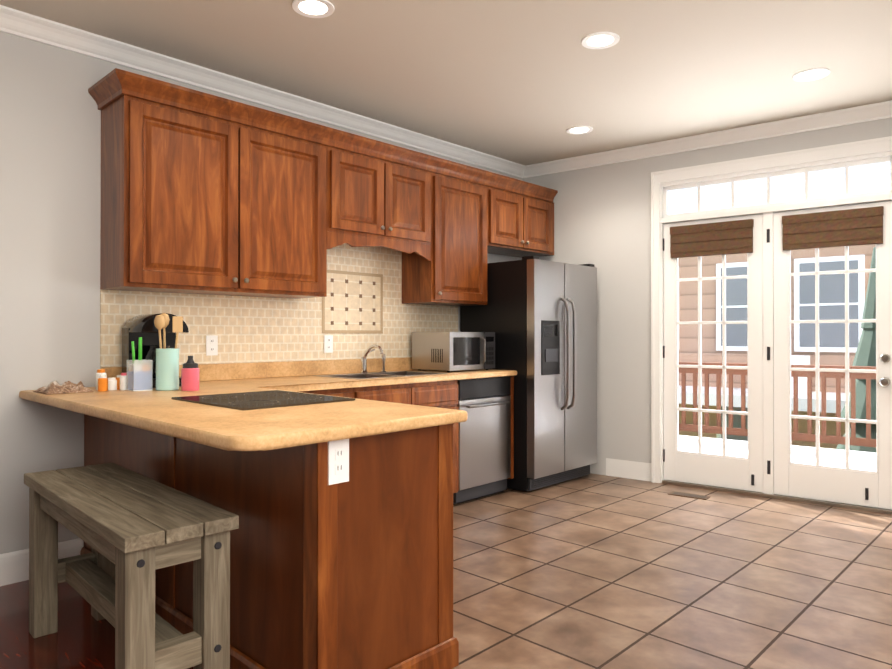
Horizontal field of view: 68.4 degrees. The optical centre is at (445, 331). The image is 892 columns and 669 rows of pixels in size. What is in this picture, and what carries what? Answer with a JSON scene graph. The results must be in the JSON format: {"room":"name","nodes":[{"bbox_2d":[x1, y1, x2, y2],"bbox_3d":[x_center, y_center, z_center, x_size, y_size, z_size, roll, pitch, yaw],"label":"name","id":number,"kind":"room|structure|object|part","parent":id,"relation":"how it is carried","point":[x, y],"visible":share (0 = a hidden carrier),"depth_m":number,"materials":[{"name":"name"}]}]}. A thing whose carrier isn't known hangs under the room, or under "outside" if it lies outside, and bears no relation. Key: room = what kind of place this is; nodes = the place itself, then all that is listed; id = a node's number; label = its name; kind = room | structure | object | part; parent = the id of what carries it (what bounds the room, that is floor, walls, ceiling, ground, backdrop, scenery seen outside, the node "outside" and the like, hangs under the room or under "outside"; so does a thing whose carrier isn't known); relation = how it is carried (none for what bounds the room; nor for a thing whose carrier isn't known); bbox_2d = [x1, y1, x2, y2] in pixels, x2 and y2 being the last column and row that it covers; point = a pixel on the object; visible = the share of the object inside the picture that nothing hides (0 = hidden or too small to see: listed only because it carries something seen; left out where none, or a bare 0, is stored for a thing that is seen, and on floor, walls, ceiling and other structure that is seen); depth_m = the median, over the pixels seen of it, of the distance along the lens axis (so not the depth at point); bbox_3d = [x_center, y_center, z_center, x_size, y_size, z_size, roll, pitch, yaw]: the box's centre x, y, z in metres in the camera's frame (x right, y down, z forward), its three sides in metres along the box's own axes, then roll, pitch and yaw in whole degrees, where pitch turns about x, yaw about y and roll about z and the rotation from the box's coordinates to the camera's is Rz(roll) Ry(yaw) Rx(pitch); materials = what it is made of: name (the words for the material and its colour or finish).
{"room":"kitchen","nodes":[
{"label":"kitchen","id":0,"kind":"room"},
{"bbox_2d":[0,538,82,585],"bbox_3d":[-3.183,1.142,2.084,0.016,0.150,3.715,0,0,44],"label":"baseboard","id":1,"kind":"structure","parent":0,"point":[14,566],"depth_m":3.22,"materials":[{"name":"white"}]},
{"bbox_2d":[0,580,192,668],"bbox_3d":[-1.260,1.267,0.130,5.800,0.120,3.873,0,0,44],"label":"floor","id":2,"kind":"structure","parent":0,"point":[82,638],"depth_m":2.62,"materials":[{"name":"brown wood"}]},
{"bbox_2d":[24,463,238,668],"bbox_3d":[-1.190,0.899,2.375,1.210,0.640,0.379,0,0,44],"label":"bench","id":3,"kind":"object","parent":2,"relation":"on","point":[134,530],"visible":1,"depth_m":2.07,"materials":[{"name":"brown wood"}]},
{"bbox_2d":[100,357,411,379],"bbox_3d":[-0.866,0.245,4.487,0.020,0.099,2.785,0,0,44],"label":"backsplash","id":4,"kind":"structure","parent":0,"relation":"attached to","point":[315,367],"depth_m":4.27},
{"bbox_2d":[0,31,522,553],"bbox_3d":[-1.895,-0.160,3.547,0.150,2.770,7.900,0,0,44],"label":"wall","id":5,"kind":"structure","parent":0,"point":[50,173],"depth_m":3.31,"materials":[{"name":"grey paint"}]},
{"bbox_2d":[96,70,335,298],"bbox_3d":[-1.275,-0.750,3.831,0.350,1.053,1.265,0,0,44],"label":"upper cabinet","id":6,"kind":"object","parent":5,"relation":"attached to","point":[204,193],"depth_m":3.57,"materials":[{"name":"brown wood"}]},
{"bbox_2d":[100,243,457,366],"bbox_3d":[-0.868,-0.221,4.494,0.012,0.830,2.788,0,0,44],"label":"tile backsplash","id":7,"kind":"structure","parent":5,"relation":"attached to","point":[358,310],"depth_m":4.42,"materials":[{"name":"beige tile"}]},
{"bbox_2d":[206,335,217,355],"bbox_3d":[-1.401,0.082,3.930,0.008,0.120,0.072,0,0,44],"label":"outlet","id":8,"kind":"object","parent":7,"relation":"attached to","point":[211,345],"depth_m":3.93,"materials":[{"name":"white plastic"}]},
{"bbox_2d":[324,335,332,352],"bbox_3d":[-0.812,0.085,4.540,0.008,0.120,0.072,0,0,44],"label":"outlet","id":9,"kind":"object","parent":7,"relation":"attached to","point":[328,339],"depth_m":4.54,"materials":[{"name":"white plastic"}]},
{"bbox_2d":[336,129,435,251],"bbox_3d":[-0.541,-0.954,4.592,0.350,0.636,0.928,0,0,44],"label":"upper cabinet","id":10,"kind":"object","parent":5,"relation":"attached to","point":[386,193],"depth_m":4.46,"materials":[{"name":"brown wood"}]},
{"bbox_2d":[400,157,495,305],"bbox_3d":[0.001,-0.743,5.154,0.350,1.053,0.715,0,0,44],"label":"upper cabinet","id":11,"kind":"object","parent":5,"relation":"attached to","point":[454,272],"depth_m":5.01,"materials":[{"name":"brown wood"}]},
{"bbox_2d":[0,5,527,177],"bbox_3d":[-1.848,-1.499,3.433,0.084,0.092,7.491,0,0,44],"label":"crown molding","id":12,"kind":"structure","parent":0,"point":[40,29],"depth_m":3.95,"materials":[{"name":"white wood"}]},
{"bbox_2d":[0,0,891,165],"bbox_3d":[0.342,-1.614,1.825,6.303,0.120,8.516,0,0,44],"label":"ceiling","id":13,"kind":"structure","parent":0,"point":[526,82],"depth_m":3.70,"materials":[{"name":"beige paint"}]},
{"bbox_2d":[292,0,334,17],"bbox_3d":[-0.632,-1.544,3.128,0.199,0.006,0.199,0,0,-1],"label":"recessed light","id":14,"kind":"object","parent":13,"relation":"in","point":[326,8],"depth_m":3.13,"materials":[{"name":"white"}]},
{"bbox_2d":[566,126,592,133],"bbox_3d":[1.017,-1.535,4.997,0.199,0.006,0.199,0,0,-1],"label":"recessed light","id":15,"kind":"object","parent":13,"relation":"in","point":[576,129],"depth_m":5.00,"materials":[{"name":"white"}]},
{"bbox_2d":[581,32,619,48],"bbox_3d":[0.818,-1.542,3.480,0.199,0.006,0.199,0,0,-1],"label":"recessed light","id":16,"kind":"object","parent":13,"relation":"in","point":[598,40],"depth_m":3.48,"materials":[{"name":"white"}]},
{"bbox_2d":[792,68,829,81],"bbox_3d":[2.189,-1.540,3.936,0.199,0.006,0.199,0,0,-1],"label":"recessed light","id":17,"kind":"object","parent":13,"relation":"in","point":[811,74],"depth_m":3.93,"materials":[{"name":"white"}]},
{"bbox_2d":[496,174,557,257],"bbox_3d":[0.547,-0.980,5.722,0.352,0.573,0.938,0,0,44],"label":"upper cabinet","id":18,"kind":"object","parent":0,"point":[524,211],"depth_m":5.61,"materials":[{"name":"brown wood"}]},
{"bbox_2d":[452,473,891,668],"bbox_3d":[1.686,1.283,3.204,6.303,0.120,4.643,0,0,44],"label":"floor","id":19,"kind":"structure","parent":0,"point":[593,571],"depth_m":3.23,"materials":[{"name":"brown tile"}]},
{"bbox_2d":[80,416,458,668],"bbox_3d":[-0.935,0.774,2.916,2.099,0.894,0.597,0,0,44],"label":"base cabinet","id":20,"kind":"object","parent":19,"relation":"on","point":[340,488],"depth_m":2.21,"materials":[{"name":"brown wood"}]},
{"bbox_2d":[19,368,516,455],"bbox_3d":[-0.222,0.330,3.608,2.168,0.081,3.155,0,0,44],"label":"countertop","id":21,"kind":"structure","parent":20,"relation":"on","point":[385,405],"depth_m":2.50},
{"bbox_2d":[33,381,93,394],"bbox_3d":[-1.832,0.261,3.143,0.220,0.053,0.200,0,0,44],"label":"cloth","id":22,"kind":"object","parent":21,"relation":"on","point":[54,387],"visible":1,"depth_m":3.09,"materials":[{"name":"beige fabric"}]},
{"bbox_2d":[96,369,127,390],"bbox_3d":[-1.674,0.238,3.261,0.186,0.100,0.142,0,0,44],"label":"jars","id":23,"kind":"object","parent":21,"relation":"on","point":[104,382],"visible":0.98,"depth_m":3.23,"materials":[{"name":"orange"}]},
{"bbox_2d":[127,337,152,390],"bbox_3d":[-1.504,0.157,3.224,0.090,0.261,0.090,0,0,44],"label":"clear container","id":24,"kind":"object","parent":21,"relation":"on","point":[139,375],"visible":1,"depth_m":3.20,"materials":[{"name":"blue"}]},
{"bbox_2d":[122,313,188,387],"bbox_3d":[-1.546,0.096,3.500,0.277,0.385,0.250,0,0,44],"label":"coffee maker","id":25,"kind":"object","parent":21,"relation":"on","point":[134,328],"visible":0.4,"depth_m":3.46,"materials":[{"name":"black plastic"}]},
{"bbox_2d":[154,313,182,390],"bbox_3d":[-1.380,0.096,3.259,0.122,0.383,0.131,0,0,44],"label":"utensil crock","id":26,"kind":"object","parent":21,"relation":"on","point":[167,369],"visible":1,"depth_m":3.22,"materials":[{"name":"teal ceramic"}]},
{"bbox_2d":[181,356,198,390],"bbox_3d":[-1.257,0.203,3.228,0.084,0.170,0.084,0,0,44],"label":"bottle","id":27,"kind":"object","parent":21,"relation":"on","point":[190,375],"visible":1,"depth_m":3.19,"materials":[{"name":"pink plastic"}]},
{"bbox_2d":[171,388,358,407],"bbox_3d":[-0.771,0.281,2.759,0.600,0.008,0.510,0,0,44],"label":"cooktop","id":28,"kind":"object","parent":21,"relation":"in","point":[266,397],"depth_m":2.74,"materials":[{"name":"black glass"}]},
{"bbox_2d":[359,344,386,371],"bbox_3d":[-0.455,0.189,4.623,0.234,0.206,0.228,0,0,44],"label":"faucet","id":29,"kind":"object","parent":21,"relation":"on","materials":[{"name":"silver metal"}]},
{"bbox_2d":[323,372,438,379],"bbox_3d":[-0.438,0.388,4.487,0.470,0.194,0.800,0,0,44],"label":"sink","id":30,"kind":"object","parent":21,"relation":"in","point":[346,375],"depth_m":4.56,"materials":[{"name":"metal"}]},
{"bbox_2d":[412,332,494,371],"bbox_3d":[0.074,0.149,5.064,0.437,0.295,0.517,0,0,44],"label":"microwave","id":31,"kind":"object","parent":21,"relation":"on","point":[449,351],"visible":1,"depth_m":4.91,"materials":[{"name":"silver metal"}]},
{"bbox_2d":[459,424,462,502],"bbox_3d":[-0.471,0.782,4.461,0.622,0.894,0.998,0,0,44],"label":"base cabinet","id":32,"kind":"object","parent":19,"relation":"on","point":[460,425],"depth_m":4.63,"materials":[{"name":"brown wood"}]},
{"bbox_2d":[463,416,513,501],"bbox_3d":[0.071,0.786,5.024,0.620,0.892,0.713,0,0,44],"label":"dishwasher","id":33,"kind":"object","parent":19,"relation":"on","point":[488,445],"depth_m":4.84,"materials":[{"name":"silver metal"}]},
{"bbox_2d":[460,256,596,491],"bbox_3d":[0.730,0.323,5.515,0.834,1.795,0.891,0,0,44],"label":"refrigerator","id":34,"kind":"object","parent":19,"relation":"on","point":[537,315],"visible":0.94,"depth_m":5.16,"materials":[{"name":"silver metal"}]},
{"bbox_2d":[668,491,709,499],"bbox_3d":[1.825,1.228,4.934,0.280,0.008,0.110,0,0,37],"label":"floor vent","id":35,"kind":"object","parent":19,"relation":"in","point":[689,495],"visible":1,"depth_m":4.92,"materials":[{"name":"brown"}]},
{"bbox_2d":[523,118,891,474],"bbox_3d":[3.082,-0.155,4.470,5.804,2.770,0.150,0,0,37],"label":"wall","id":36,"kind":"structure","parent":0,"point":[602,218],"depth_m":5.56,"materials":[{"name":"grey paint"}]},
{"bbox_2d":[606,458,650,480],"bbox_3d":[1.543,1.160,5.537,0.405,0.150,0.065,0,0,44],"label":"baseboard","id":37,"kind":"structure","parent":36,"relation":"attached to","point":[614,467],"depth_m":5.53,"materials":[{"name":"white wood"}]},
{"bbox_2d":[524,100,891,177],"bbox_3d":[2.931,-1.494,4.440,5.370,0.092,0.744,0,0,44],"label":"crown molding","id":38,"kind":"structure","parent":36,"relation":"attached to","point":[881,110],"depth_m":5.05,"materials":[{"name":"white wood"}]},
{"bbox_2d":[670,219,753,257],"bbox_3d":[2.076,-0.726,5.158,0.623,0.252,0.032,0,0,37],"label":"blind","id":39,"kind":"object","parent":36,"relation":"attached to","point":[721,238],"visible":1,"depth_m":5.13,"materials":[{"name":"brown wood"}]},
{"bbox_2d":[663,214,762,492],"bbox_3d":[2.100,0.162,5.185,0.753,2.098,0.045,0,0,37],"label":"french door","id":40,"kind":"structure","parent":36,"relation":"in","point":[724,470],"depth_m":5.15,"materials":[{"name":"white wood"}]},
{"bbox_2d":[651,136,891,513],"bbox_3d":[2.437,-0.040,4.950,1.734,2.545,0.198,0,0,37],"label":"door frame","id":41,"kind":"structure","parent":36,"relation":"attached to","point":[856,148],"depth_m":5.11,"materials":[{"name":"white wood"}]},
{"bbox_2d":[663,201,891,509],"bbox_3d":[2.408,0.160,4.922,1.591,2.104,0.384,0,0,37],"label":"french door","id":42,"kind":"structure","parent":36,"relation":"in","point":[846,484],"depth_m":4.73,"materials":[{"name":"white wood"}]},
{"bbox_3d":[2.399,0.160,4.929,1.556,2.104,0.196,0,0,44],"label":"french door hardware","id":43,"kind":"part","parent":42,"relation":"part of","materials":[{"name":"white wood"}]},
{"bbox_2d":[663,156,891,217],"bbox_3d":[2.429,-1.063,4.944,1.580,0.260,0.045,0,0,37],"label":"transom","id":44,"kind":"object","parent":36,"relation":"attached to","point":[805,171],"visible":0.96,"depth_m":4.89,"materials":[{"name":"white"}]},
{"bbox_2d":[782,206,883,250],"bbox_3d":[2.734,-0.728,4.663,0.623,0.252,0.032,0,0,37],"label":"blind","id":45,"kind":"object","parent":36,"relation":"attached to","point":[853,227],"visible":1,"depth_m":4.64,"materials":[{"name":"brown wood"}]},
{"label":"outside","id":46,"kind":"structure","parent":0,"visible":0},
{"bbox_2d":[679,435,875,470],"bbox_3d":[3.636,1.402,5.860,9.000,0.270,2.750,0,0,37],"label":"deck","id":47,"kind":"object","parent":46,"point":[840,460],"depth_m":6.92,"materials":[{"name":"white"}]},
{"bbox_2d":[679,362,875,446],"bbox_3d":[4.373,0.782,6.842,9.000,0.980,0.120,0,0,37],"label":"rail","id":48,"kind":"object","parent":47,"relation":"on","point":[809,437],"depth_m":7.21,"materials":[{"name":"brown wood"}]},
{"bbox_3d":[12.792,4.421,22.170,64.409,0.200,46.865,0,0,44],"label":"ground","id":49,"kind":"structure","parent":46,"visible":0},
{"bbox_2d":[679,244,875,448],"bbox_3d":[10.141,0.979,12.012,20.600,6.580,7.900,0,0,37],"label":"house","id":50,"kind":"structure","parent":49,"relation":"on","point":[835,308],"depth_m":11.86,"materials":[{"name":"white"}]},
{"bbox_2d":[836,247,875,452],"bbox_3d":[5.946,1.552,8.846,1.886,5.400,1.886,0,0,44],"label":"tree","id":51,"kind":"object","parent":49,"relation":"on","point":[864,356],"depth_m":8.78,"materials":[{"name":"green plant"}]}
]}

